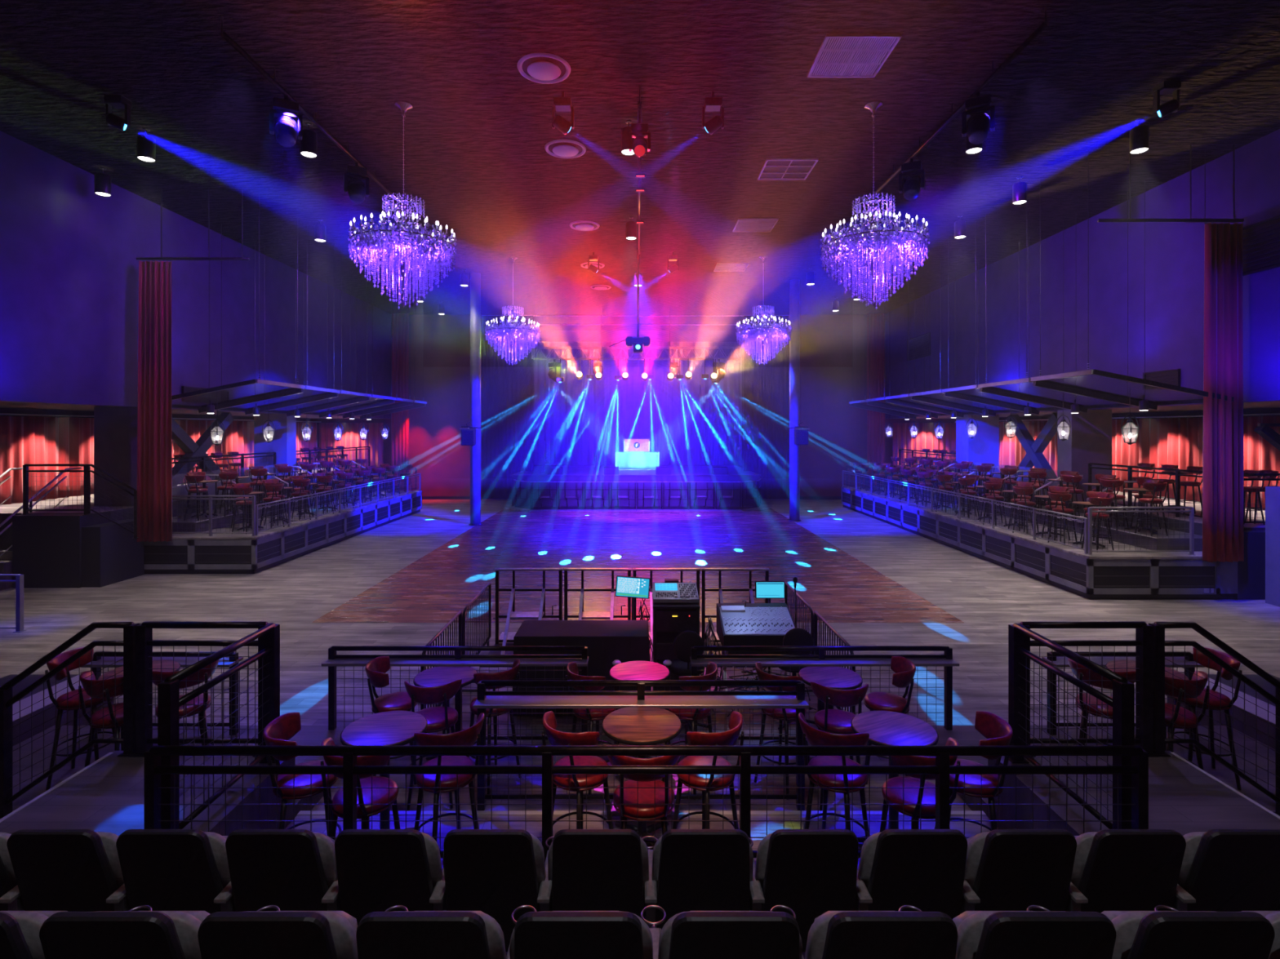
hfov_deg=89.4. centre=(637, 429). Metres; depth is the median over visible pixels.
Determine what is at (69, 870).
seat
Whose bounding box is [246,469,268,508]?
bar stool
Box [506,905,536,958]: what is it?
cup holder
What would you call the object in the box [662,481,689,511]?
crowd barrier
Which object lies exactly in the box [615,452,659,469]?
table cloth
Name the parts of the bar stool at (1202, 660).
leg, leg, seat, leg, post, backrest, leg, post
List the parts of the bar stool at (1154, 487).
leg, seat, leg, post, backrest, leg, post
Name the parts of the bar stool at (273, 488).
leg, leg, seat, backrest, leg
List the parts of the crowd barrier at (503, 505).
tread plate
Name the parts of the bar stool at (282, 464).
backrest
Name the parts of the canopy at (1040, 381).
frame, frame, frame, frame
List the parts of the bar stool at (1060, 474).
backrest, leg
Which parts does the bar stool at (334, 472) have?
backrest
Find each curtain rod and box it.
[0,413,320,422]
[955,413,1279,422]
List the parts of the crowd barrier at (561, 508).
tread plate, rail, plate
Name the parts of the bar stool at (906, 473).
backrest, seat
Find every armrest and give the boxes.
[0,884,24,911]
[106,884,129,911]
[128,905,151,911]
[213,881,235,911]
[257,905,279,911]
[321,880,340,911]
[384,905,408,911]
[429,867,445,911]
[537,835,554,911]
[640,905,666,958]
[641,835,657,928]
[748,837,764,911]
[769,905,804,958]
[855,870,872,911]
[898,905,922,911]
[960,880,980,914]
[1026,905,1049,911]
[1066,882,1088,911]
[1154,905,1177,911]
[1172,884,1195,911]
[1276,900,1279,911]
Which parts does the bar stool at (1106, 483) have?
leg, backrest, post, leg, seat, leg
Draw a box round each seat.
[0,831,17,911]
[0,911,67,958]
[6,829,124,911]
[39,911,209,958]
[115,829,231,914]
[197,911,358,958]
[225,829,337,911]
[334,829,443,925]
[355,911,506,958]
[443,829,546,951]
[509,911,653,958]
[547,829,648,919]
[651,829,753,930]
[657,911,802,958]
[754,829,858,951]
[804,911,957,958]
[857,829,967,919]
[952,911,1116,958]
[964,829,1076,911]
[1071,829,1186,912]
[1100,911,1275,958]
[1177,829,1279,911]
[1241,911,1279,958]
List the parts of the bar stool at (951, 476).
leg, backrest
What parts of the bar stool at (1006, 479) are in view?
leg, backrest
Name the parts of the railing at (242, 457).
post, rail, rail, post, post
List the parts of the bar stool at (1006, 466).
backrest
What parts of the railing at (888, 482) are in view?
post, post, post, post, post, post, rail, rail, post, post, post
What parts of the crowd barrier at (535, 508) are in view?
tread plate, rail, plate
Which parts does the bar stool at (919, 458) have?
backrest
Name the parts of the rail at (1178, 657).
post, rail, rail, post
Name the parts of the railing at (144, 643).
post, rail, rail, rail, post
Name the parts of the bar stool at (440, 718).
leg, post, leg, backrest, seat, post, leg, leg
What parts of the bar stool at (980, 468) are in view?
backrest, seat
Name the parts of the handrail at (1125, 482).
rail, post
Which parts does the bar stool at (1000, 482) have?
leg, seat, backrest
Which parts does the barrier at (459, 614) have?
frame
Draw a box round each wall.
[0,130,391,418]
[0,408,310,422]
[12,514,93,587]
[81,519,144,587]
[93,407,137,506]
[172,473,286,502]
[253,413,296,493]
[310,315,482,499]
[481,315,533,498]
[533,330,743,468]
[743,315,789,498]
[800,315,955,496]
[884,128,1279,418]
[955,414,999,489]
[955,470,1057,495]
[999,408,1279,422]
[1236,530,1265,599]
[1265,486,1279,607]
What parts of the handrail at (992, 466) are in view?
rail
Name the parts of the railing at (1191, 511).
post, rail, rail, rail, post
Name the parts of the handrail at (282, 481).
rail, post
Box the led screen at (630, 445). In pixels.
[623,438,649,452]
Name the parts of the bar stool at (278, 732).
post, post, backrest, leg, seat, leg, leg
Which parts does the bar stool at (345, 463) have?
backrest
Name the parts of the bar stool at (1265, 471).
leg, leg, seat, backrest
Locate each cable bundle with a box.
[638,598,653,662]
[699,617,722,691]
[712,666,816,716]
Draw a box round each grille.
[461,430,472,444]
[796,430,808,444]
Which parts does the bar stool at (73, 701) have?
post, leg, backrest, post, leg, seat, leg, leg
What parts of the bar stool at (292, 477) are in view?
backrest, seat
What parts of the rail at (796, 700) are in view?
post, rail, post, rail, rail, post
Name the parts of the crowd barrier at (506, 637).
plate, tread plate, cross rail, step plate, rail, cross rail, cross rail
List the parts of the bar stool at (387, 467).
backrest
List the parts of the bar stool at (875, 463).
backrest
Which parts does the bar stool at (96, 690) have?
post, leg, backrest, seat, post, leg, leg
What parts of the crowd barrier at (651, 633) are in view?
cross rail, rail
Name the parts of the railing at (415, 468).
rail, post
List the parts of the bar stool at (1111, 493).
backrest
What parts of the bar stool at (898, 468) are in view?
backrest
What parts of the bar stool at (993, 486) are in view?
leg, backrest, seat, leg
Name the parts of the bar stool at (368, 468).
backrest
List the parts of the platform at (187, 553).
vent panel, vent panel, vent panel, vent panel, vent panel, vent panel, vent panel, vent panel, vent panel, vent panel, vent panel, vent panel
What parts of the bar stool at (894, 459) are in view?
backrest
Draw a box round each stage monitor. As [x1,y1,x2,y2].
[546,466,563,475]
[604,466,618,475]
[655,466,671,475]
[711,466,728,475]
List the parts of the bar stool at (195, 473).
backrest, seat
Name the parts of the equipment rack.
panel, panel, panel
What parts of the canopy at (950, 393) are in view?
frame, frame, frame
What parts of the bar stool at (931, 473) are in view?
backrest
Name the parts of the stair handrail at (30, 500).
post, rail, rail, rail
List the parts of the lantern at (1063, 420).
frame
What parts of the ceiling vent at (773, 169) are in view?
frame, frame, frame, frame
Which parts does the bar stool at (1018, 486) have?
leg, leg, seat, leg, backrest, leg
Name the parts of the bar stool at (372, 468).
backrest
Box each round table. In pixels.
[97,660,180,679]
[190,480,218,518]
[226,476,249,511]
[236,491,264,530]
[256,473,276,504]
[269,487,293,523]
[278,470,300,499]
[293,483,317,515]
[301,467,320,496]
[317,479,338,511]
[337,476,357,505]
[340,711,427,831]
[355,473,373,501]
[370,471,388,497]
[385,469,401,493]
[413,666,477,759]
[601,706,681,846]
[608,661,669,758]
[798,666,862,759]
[851,711,938,842]
[883,471,900,495]
[897,473,915,499]
[913,475,932,503]
[931,478,951,508]
[949,466,968,494]
[951,481,974,514]
[968,469,990,497]
[975,485,997,519]
[991,472,1008,502]
[1002,489,1028,528]
[1017,475,1039,508]
[1034,495,1063,537]
[1047,479,1071,514]
[1071,501,1105,547]
[1082,483,1112,523]
[1106,660,1189,679]
[1123,488,1157,532]
[1161,471,1193,506]
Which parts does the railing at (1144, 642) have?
post, rail, rail, rail, post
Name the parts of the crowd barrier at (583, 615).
cross rail, rail, cross rail, step plate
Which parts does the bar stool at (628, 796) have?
post, leg, seat, backrest, leg, post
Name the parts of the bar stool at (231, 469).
backrest, seat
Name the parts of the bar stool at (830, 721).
leg, post, seat, backrest, leg, post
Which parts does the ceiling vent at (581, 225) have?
plate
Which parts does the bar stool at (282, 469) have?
backrest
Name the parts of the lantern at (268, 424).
frame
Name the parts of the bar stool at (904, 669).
leg, seat, backrest, post, post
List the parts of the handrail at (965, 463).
rail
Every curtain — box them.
[0,416,317,504]
[137,260,172,542]
[319,422,382,467]
[893,422,955,469]
[999,415,1279,510]
[1202,222,1244,562]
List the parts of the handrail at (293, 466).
rail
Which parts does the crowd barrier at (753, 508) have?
tread plate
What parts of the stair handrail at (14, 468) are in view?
rail, rail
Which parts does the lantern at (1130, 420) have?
hanging rod, frame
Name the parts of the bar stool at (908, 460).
backrest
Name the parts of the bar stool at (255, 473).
seat, backrest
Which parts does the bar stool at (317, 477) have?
backrest, leg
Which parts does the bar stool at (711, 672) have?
leg, leg, seat, leg, post, backrest, leg, post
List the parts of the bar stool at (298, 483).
seat, leg, backrest, leg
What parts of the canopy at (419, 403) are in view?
frame, frame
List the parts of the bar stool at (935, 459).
backrest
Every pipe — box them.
[219,15,397,201]
[637,86,642,254]
[870,5,1048,198]
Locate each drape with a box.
[391,313,408,485]
[866,313,884,484]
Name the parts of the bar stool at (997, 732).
leg, seat, leg, backrest, post, post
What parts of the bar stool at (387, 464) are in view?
backrest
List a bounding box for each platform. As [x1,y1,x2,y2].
[144,484,422,573]
[840,480,1237,599]
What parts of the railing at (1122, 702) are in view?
post, rail, rail, rail, post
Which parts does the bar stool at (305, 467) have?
seat, backrest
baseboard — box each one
[422,496,470,499]
[800,496,841,499]
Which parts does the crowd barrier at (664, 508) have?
plate, rail, tread plate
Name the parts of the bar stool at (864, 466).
backrest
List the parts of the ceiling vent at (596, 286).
plate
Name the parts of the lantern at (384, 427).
frame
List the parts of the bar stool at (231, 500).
backrest, leg, leg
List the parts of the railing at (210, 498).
post, rail, rail, rail, post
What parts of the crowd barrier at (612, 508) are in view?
tread plate, rail, plate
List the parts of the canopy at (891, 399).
frame, frame, frame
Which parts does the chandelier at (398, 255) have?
arm, arm, arm, ring frame, stem, crown frame, chain, arm, arm, arm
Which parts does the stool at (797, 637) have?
seat, backrest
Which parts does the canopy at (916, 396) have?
frame, frame, frame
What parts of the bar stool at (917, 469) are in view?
backrest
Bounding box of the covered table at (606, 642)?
[512,620,651,716]
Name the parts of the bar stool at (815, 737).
post, leg, leg, backrest, seat, post, leg, leg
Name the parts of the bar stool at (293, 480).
backrest, seat, leg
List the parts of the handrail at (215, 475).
post, rail, post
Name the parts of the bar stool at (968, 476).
seat, backrest, leg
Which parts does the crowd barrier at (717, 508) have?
plate, rail, tread plate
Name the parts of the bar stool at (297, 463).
backrest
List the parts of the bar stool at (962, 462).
backrest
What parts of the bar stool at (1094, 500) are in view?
leg, seat, leg, leg, backrest, leg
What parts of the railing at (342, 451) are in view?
post, post, rail, rail, post, post, post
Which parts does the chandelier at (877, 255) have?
arm, arm, arm, arm, arm, chain, stem, crown frame, ring frame, arm, arm, arm, arm, arm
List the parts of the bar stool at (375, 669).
post, post, backrest, seat, leg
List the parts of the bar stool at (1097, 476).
seat, backrest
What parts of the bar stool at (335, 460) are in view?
backrest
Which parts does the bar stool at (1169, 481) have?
seat, leg, backrest, leg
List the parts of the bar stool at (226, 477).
leg, seat, leg, leg, backrest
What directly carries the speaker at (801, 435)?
attached to the column at (794, 284)
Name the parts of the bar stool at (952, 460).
backrest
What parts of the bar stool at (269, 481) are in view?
backrest, seat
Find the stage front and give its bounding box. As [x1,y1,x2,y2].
[511,475,759,506]
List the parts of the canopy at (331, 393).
frame, frame, frame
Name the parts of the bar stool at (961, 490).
leg, seat, backrest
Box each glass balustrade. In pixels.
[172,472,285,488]
[972,471,1057,482]
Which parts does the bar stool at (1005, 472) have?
backrest, leg, seat, leg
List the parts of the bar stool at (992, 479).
seat, backrest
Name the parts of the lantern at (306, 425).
frame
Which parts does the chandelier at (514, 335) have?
stem, ring frame, crown frame, chain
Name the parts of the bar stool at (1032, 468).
seat, backrest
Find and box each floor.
[0,467,391,549]
[0,498,1279,810]
[0,674,114,746]
[0,751,295,835]
[12,725,346,816]
[284,815,997,860]
[884,472,1265,535]
[924,725,1275,817]
[987,751,1279,835]
[1168,674,1279,749]
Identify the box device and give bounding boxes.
[664,578,679,582]
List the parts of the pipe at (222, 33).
drop rod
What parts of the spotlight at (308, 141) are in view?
ceiling plate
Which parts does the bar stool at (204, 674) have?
seat, backrest, leg, leg, post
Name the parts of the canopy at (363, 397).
frame, frame, frame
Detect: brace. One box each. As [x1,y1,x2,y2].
[171,412,234,486]
[1007,413,1057,479]
[1253,423,1279,450]
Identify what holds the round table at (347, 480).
on the platform at (187, 553)
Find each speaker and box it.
[459,422,481,445]
[788,422,809,444]
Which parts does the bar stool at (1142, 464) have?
seat, backrest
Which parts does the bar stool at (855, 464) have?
backrest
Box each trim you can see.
[0,752,113,822]
[12,674,102,721]
[297,810,986,815]
[481,315,789,316]
[533,324,742,325]
[1169,752,1279,819]
[1204,678,1275,724]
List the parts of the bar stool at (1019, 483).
seat, backrest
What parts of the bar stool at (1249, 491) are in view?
leg, leg, seat, backrest, leg, post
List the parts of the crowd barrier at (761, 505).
tread plate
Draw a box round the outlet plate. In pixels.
[1204,588,1208,592]
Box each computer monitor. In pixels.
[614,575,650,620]
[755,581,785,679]
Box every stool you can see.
[44,647,115,791]
[78,670,153,768]
[152,659,219,746]
[173,454,195,485]
[183,475,208,520]
[186,471,208,515]
[194,453,213,479]
[210,452,228,469]
[213,471,239,516]
[219,468,239,509]
[219,471,242,513]
[226,451,244,476]
[231,483,250,528]
[231,487,253,532]
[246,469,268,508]
[248,466,267,492]
[250,468,270,506]
[259,483,284,528]
[262,479,284,520]
[262,712,342,840]
[263,482,288,525]
[274,463,291,490]
[274,466,293,504]
[276,466,296,501]
[288,475,308,512]
[290,479,311,520]
[291,478,313,518]
[296,462,313,493]
[296,464,315,497]
[299,448,315,475]
[299,463,316,488]
[311,472,330,508]
[312,447,325,472]
[314,475,333,514]
[315,459,331,491]
[315,475,335,511]
[317,462,334,495]
[319,462,336,493]
[320,737,399,839]
[324,446,337,470]
[331,470,349,502]
[333,458,345,480]
[334,472,353,507]
[335,445,348,468]
[336,460,351,488]
[336,472,354,506]
[337,459,352,488]
[349,467,363,498]
[352,458,367,485]
[353,470,371,503]
[354,470,371,502]
[364,466,378,495]
[364,656,417,784]
[370,467,386,497]
[370,467,386,498]
[379,463,391,488]
[384,466,399,496]
[385,465,399,494]
[399,464,412,492]
[404,679,462,810]
[413,712,484,841]
[466,659,521,794]
[542,711,613,829]
[565,662,620,799]
[605,745,682,844]
[661,662,719,799]
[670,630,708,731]
[671,711,744,829]
[754,662,810,799]
[773,627,815,729]
[798,712,870,850]
[810,681,868,810]
[848,462,862,488]
[860,463,873,491]
[861,462,874,489]
[864,656,915,784]
[867,462,879,488]
[871,465,886,494]
[872,465,886,493]
[880,463,892,490]
[880,737,959,832]
[884,466,900,497]
[884,467,900,497]
[890,456,901,474]
[893,465,906,493]
[899,469,915,501]
[899,469,916,502]
[903,457,918,486]
[904,457,918,484]
[907,466,921,498]
[911,456,922,483]
[915,471,933,506]
[916,471,934,506]
[918,448,930,468]
[919,459,933,488]
[919,459,934,488]
[921,469,938,501]
[925,457,937,479]
[927,449,938,470]
[933,711,1013,831]
[934,461,951,490]
[934,474,953,511]
[935,449,947,470]
[935,461,951,493]
[935,475,955,512]
[942,459,955,482]
[942,471,958,506]
[946,450,955,471]
[952,462,969,491]
[954,463,970,494]
[955,477,976,516]
[956,461,973,491]
[957,478,979,518]
[960,474,980,512]
[973,465,991,500]
[975,465,991,501]
[979,481,1003,523]
[981,462,995,488]
[982,482,1006,525]
[983,477,1004,518]
[996,467,1017,505]
[1000,465,1018,501]
[1000,468,1021,507]
[1008,485,1033,531]
[1011,481,1034,524]
[1012,486,1039,535]
[1026,467,1046,506]
[1027,470,1045,510]
[1027,471,1048,514]
[1042,485,1069,531]
[1042,490,1070,541]
[1047,492,1077,544]
[1057,471,1078,513]
[1059,474,1079,516]
[1060,475,1084,521]
[1067,658,1135,746]
[1080,491,1110,543]
[1081,497,1114,550]
[1091,474,1115,520]
[1092,477,1119,526]
[1098,479,1128,530]
[1130,478,1160,528]
[1132,462,1155,506]
[1134,482,1168,536]
[1134,670,1209,770]
[1152,464,1178,510]
[1166,647,1242,791]
[1180,466,1202,514]
[1243,470,1265,524]
[1244,470,1279,524]
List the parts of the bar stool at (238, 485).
leg, backrest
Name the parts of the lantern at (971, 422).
frame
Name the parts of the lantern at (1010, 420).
frame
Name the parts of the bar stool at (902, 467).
backrest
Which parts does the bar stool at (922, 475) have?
backrest, seat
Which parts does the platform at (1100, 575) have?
vent panel, vent panel, vent panel, vent panel, vent panel, vent panel, vent panel, vent panel, vent panel, vent panel, vent panel, vent panel, vent panel, vent panel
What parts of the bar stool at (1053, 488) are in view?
seat, backrest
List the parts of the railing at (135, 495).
post, rail, rail, rail, post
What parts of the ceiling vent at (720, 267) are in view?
frame, frame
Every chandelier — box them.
[347,100,457,309]
[484,256,540,364]
[735,255,791,364]
[820,100,930,310]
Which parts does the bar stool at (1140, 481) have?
leg, leg, seat, leg, backrest, leg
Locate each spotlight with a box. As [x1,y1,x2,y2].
[103,93,132,131]
[206,400,214,413]
[253,403,259,415]
[293,406,300,417]
[326,408,331,417]
[349,411,354,418]
[366,413,371,419]
[551,91,573,134]
[587,252,599,273]
[666,252,678,273]
[702,91,724,134]
[904,412,909,419]
[925,410,931,418]
[951,408,956,417]
[982,405,988,417]
[1024,403,1031,415]
[1071,400,1079,413]
[1138,395,1148,410]
[1151,80,1181,118]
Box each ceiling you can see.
[0,0,1279,330]
[0,401,377,418]
[898,401,1279,418]
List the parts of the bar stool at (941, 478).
leg, backrest, seat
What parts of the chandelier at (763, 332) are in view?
ring frame, crown frame, stem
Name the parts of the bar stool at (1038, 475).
backrest, leg, leg, seat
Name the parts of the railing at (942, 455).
rail, rail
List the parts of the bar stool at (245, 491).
leg, backrest, seat, leg, leg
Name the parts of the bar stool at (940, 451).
backrest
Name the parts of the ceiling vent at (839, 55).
frame, frame, frame, frame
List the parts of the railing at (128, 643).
post, rail, rail, rail, post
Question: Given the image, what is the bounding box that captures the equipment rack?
[652,594,700,691]
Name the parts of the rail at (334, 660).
post, rail, post, rail, rail, post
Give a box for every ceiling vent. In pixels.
[516,52,570,84]
[544,139,586,158]
[569,220,599,231]
[580,262,604,268]
[590,284,611,289]
[713,262,748,271]
[732,217,778,231]
[757,158,818,180]
[806,33,902,77]
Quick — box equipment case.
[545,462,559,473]
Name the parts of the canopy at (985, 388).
frame, frame, frame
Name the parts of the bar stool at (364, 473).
seat, leg, backrest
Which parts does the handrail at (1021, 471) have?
rail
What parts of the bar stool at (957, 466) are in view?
backrest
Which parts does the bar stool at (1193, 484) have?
leg, seat, leg, backrest, leg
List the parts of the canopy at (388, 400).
frame, frame, frame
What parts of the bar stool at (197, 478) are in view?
leg, backrest, seat, leg, leg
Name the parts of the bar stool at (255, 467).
backrest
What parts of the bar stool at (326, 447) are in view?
backrest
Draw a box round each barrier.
[420,610,477,733]
[462,582,491,683]
[488,568,563,654]
[501,479,515,507]
[506,480,531,511]
[529,481,559,511]
[556,481,584,511]
[563,568,631,620]
[583,481,610,511]
[609,481,635,511]
[632,568,703,662]
[636,481,662,511]
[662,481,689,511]
[688,481,715,511]
[699,568,769,654]
[712,481,742,511]
[741,480,766,511]
[758,478,773,507]
[784,582,813,654]
[804,610,855,714]
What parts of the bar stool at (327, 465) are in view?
backrest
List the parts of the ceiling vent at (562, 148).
plate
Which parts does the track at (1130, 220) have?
drop rod, drop rod, drop rod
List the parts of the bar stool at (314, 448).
backrest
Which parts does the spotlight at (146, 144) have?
ceiling plate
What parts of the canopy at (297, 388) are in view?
frame, frame, frame, frame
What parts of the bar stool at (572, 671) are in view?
post, leg, backrest, post, leg, seat, leg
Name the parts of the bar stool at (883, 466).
backrest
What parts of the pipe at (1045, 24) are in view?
drop rod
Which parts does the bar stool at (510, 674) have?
leg, leg, seat, post, leg, backrest, leg, post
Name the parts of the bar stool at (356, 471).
backrest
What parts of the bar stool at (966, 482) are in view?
backrest, seat, leg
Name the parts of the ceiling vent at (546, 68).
plate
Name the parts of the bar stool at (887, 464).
backrest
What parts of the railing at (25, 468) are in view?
post, rail, rail, rail, post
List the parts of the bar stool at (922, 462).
backrest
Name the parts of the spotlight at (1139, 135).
ceiling plate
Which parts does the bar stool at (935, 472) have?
backrest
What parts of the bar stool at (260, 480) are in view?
backrest, leg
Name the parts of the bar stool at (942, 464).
backrest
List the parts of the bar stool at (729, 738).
leg, leg, seat, leg, post, backrest, leg, post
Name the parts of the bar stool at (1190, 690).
leg, leg, post, seat, backrest, leg, post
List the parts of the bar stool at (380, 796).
post, leg, backrest, post, seat, leg, leg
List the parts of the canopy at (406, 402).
frame, frame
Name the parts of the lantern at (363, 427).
frame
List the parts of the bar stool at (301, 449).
backrest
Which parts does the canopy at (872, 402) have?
frame, frame, frame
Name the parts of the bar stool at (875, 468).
backrest, seat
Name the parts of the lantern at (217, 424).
frame, hanging rod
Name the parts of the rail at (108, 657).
post, rail, rail, post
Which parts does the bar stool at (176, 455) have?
backrest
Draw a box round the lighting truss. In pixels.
[531,307,741,359]
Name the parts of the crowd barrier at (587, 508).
tread plate, rail, plate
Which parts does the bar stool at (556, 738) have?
post, leg, backrest, post, leg, seat, leg, leg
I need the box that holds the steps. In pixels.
[0,549,12,591]
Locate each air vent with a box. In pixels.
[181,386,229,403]
[906,332,930,360]
[1142,368,1180,389]
[1242,214,1279,275]
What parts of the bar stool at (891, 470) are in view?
backrest, seat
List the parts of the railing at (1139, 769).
post, post, post, rail, rail, rail, post, post, post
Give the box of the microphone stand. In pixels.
[792,577,805,694]
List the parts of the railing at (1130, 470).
post, post, rail, rail, rail, post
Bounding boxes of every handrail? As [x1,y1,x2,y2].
[0,466,81,556]
[0,467,22,505]
[205,474,248,523]
[245,469,288,514]
[293,466,321,488]
[348,460,371,491]
[907,460,941,479]
[933,462,967,487]
[959,466,999,488]
[1003,470,1031,495]
[1034,475,1083,507]
[1086,480,1136,526]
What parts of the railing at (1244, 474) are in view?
rail, rail, rail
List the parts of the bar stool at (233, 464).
backrest, seat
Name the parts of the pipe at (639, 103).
drop rod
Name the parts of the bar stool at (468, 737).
leg, leg, post, seat, backrest, leg, leg, post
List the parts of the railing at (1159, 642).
post, rail, rail, rail, post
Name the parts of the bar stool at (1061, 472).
seat, backrest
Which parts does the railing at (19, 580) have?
rail, rail, rail, post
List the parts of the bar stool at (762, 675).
post, leg, backrest, leg, post, seat, leg, leg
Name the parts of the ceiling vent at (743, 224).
frame, frame, frame, frame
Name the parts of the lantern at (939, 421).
frame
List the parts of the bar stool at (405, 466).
seat, backrest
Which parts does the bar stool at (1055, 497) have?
leg, backrest, leg, post, seat, leg, leg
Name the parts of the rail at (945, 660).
post, rail, post, rail, rail, post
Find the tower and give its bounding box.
[541,440,550,472]
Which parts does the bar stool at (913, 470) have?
backrest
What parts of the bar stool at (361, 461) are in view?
backrest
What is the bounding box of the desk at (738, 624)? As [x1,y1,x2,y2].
[716,600,795,691]
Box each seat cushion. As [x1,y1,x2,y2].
[26,911,67,917]
[175,911,209,922]
[324,911,357,934]
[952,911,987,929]
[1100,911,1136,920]
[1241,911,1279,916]
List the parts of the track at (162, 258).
drop rod, drop rod, drop rod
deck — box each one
[440,860,859,958]
[510,465,760,475]
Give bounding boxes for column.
[468,272,482,525]
[787,279,800,521]
[1057,409,1111,508]
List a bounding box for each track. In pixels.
[136,188,249,260]
[1097,145,1244,222]
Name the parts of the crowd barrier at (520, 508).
tread plate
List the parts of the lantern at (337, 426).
frame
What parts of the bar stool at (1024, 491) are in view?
leg, backrest, leg, seat, leg, leg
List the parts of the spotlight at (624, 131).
ceiling plate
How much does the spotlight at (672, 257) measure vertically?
0.674 m
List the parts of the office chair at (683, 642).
seat, backrest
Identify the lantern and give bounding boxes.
[209,394,225,445]
[262,420,275,443]
[300,403,312,441]
[332,422,343,440]
[358,423,368,439]
[380,424,389,439]
[884,408,893,437]
[909,408,919,438]
[933,405,944,439]
[965,401,977,438]
[1004,415,1017,438]
[1055,394,1071,440]
[1120,388,1139,444]
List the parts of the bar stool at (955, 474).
seat, backrest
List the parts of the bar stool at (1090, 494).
leg, leg, seat, backrest, leg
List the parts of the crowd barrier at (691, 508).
plate, rail, tread plate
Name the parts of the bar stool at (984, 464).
backrest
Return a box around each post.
[612,659,621,744]
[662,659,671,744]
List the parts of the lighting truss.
frame, hoist chain, hoist chain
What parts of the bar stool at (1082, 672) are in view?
post, leg, leg, seat, backrest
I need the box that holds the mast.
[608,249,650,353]
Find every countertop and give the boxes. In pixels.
[80,657,243,667]
[321,656,588,666]
[472,695,808,708]
[689,656,959,666]
[1041,657,1204,667]
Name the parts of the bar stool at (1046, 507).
leg, leg, seat, backrest, leg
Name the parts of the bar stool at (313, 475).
backrest, seat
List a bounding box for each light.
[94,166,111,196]
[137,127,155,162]
[269,94,302,147]
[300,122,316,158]
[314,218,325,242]
[343,161,368,204]
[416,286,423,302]
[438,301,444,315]
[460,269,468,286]
[547,359,562,382]
[556,359,564,382]
[575,356,583,379]
[586,359,594,379]
[592,359,603,374]
[595,356,602,380]
[614,359,622,380]
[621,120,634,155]
[621,356,629,380]
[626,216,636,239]
[628,120,650,156]
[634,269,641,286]
[635,173,644,177]
[635,187,644,191]
[635,220,644,223]
[640,358,648,381]
[648,359,653,379]
[666,358,674,381]
[669,359,679,377]
[675,359,683,379]
[684,356,692,379]
[701,359,708,379]
[710,356,717,381]
[711,359,719,382]
[713,359,725,383]
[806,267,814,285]
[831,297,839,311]
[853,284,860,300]
[898,158,924,199]
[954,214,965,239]
[961,91,995,144]
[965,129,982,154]
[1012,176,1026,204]
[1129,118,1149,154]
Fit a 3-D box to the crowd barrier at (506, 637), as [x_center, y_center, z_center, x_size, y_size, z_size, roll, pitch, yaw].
[-1.730,2.800,10.035,1.080,1.200,1.550,0,0,0]
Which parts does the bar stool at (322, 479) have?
seat, leg, backrest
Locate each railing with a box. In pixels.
[0,573,26,632]
[0,622,139,819]
[20,463,90,515]
[82,464,137,538]
[128,622,269,757]
[144,746,1148,862]
[157,622,279,829]
[172,452,275,483]
[172,495,256,536]
[255,472,420,536]
[296,446,370,475]
[350,466,417,490]
[842,470,1088,554]
[845,465,908,487]
[898,448,955,479]
[1008,622,1134,829]
[1018,622,1159,757]
[1086,506,1194,555]
[1088,462,1202,517]
[1148,622,1279,816]
[1243,473,1279,523]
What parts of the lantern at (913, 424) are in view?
frame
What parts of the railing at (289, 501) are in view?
post, post, post, rail, rail, rail, post, post, post, post, post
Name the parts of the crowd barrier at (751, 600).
tread plate, cross rail, plate, cross rail, rail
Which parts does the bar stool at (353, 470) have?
backrest, seat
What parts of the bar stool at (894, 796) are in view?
leg, seat, leg, post, backrest, post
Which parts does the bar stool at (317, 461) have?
backrest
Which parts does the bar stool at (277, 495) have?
backrest, leg, seat, leg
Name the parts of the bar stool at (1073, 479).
backrest, leg, leg, seat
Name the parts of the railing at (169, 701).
post, rail, rail, rail, post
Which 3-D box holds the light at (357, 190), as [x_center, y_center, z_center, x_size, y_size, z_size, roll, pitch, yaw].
[-5.654,-4.973,12.990,0.462,0.868,0.449,0,0,-29]
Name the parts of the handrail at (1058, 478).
rail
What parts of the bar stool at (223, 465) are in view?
backrest, seat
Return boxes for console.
[652,582,698,602]
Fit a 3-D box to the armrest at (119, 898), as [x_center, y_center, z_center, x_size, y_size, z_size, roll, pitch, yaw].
[-2.440,2.415,3.225,0.100,0.490,0.490,0,0,0]
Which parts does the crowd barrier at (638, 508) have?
tread plate, rail, plate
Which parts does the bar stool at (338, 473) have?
backrest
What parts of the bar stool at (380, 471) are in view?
seat, backrest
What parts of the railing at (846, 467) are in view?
post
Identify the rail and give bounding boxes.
[80,652,243,735]
[321,646,588,740]
[472,680,808,810]
[689,646,959,740]
[1041,652,1204,735]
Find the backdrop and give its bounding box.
[533,342,742,465]
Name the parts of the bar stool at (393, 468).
seat, backrest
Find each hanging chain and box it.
[533,307,536,449]
[737,361,740,449]
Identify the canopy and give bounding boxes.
[171,194,305,413]
[219,224,340,414]
[262,245,371,416]
[303,264,395,417]
[333,288,413,418]
[357,295,426,419]
[848,297,924,419]
[865,288,950,418]
[884,262,979,417]
[909,241,1022,416]
[942,219,1066,414]
[977,187,1133,413]
[1031,149,1234,409]
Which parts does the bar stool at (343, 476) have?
leg, seat, backrest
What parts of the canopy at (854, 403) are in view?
frame, frame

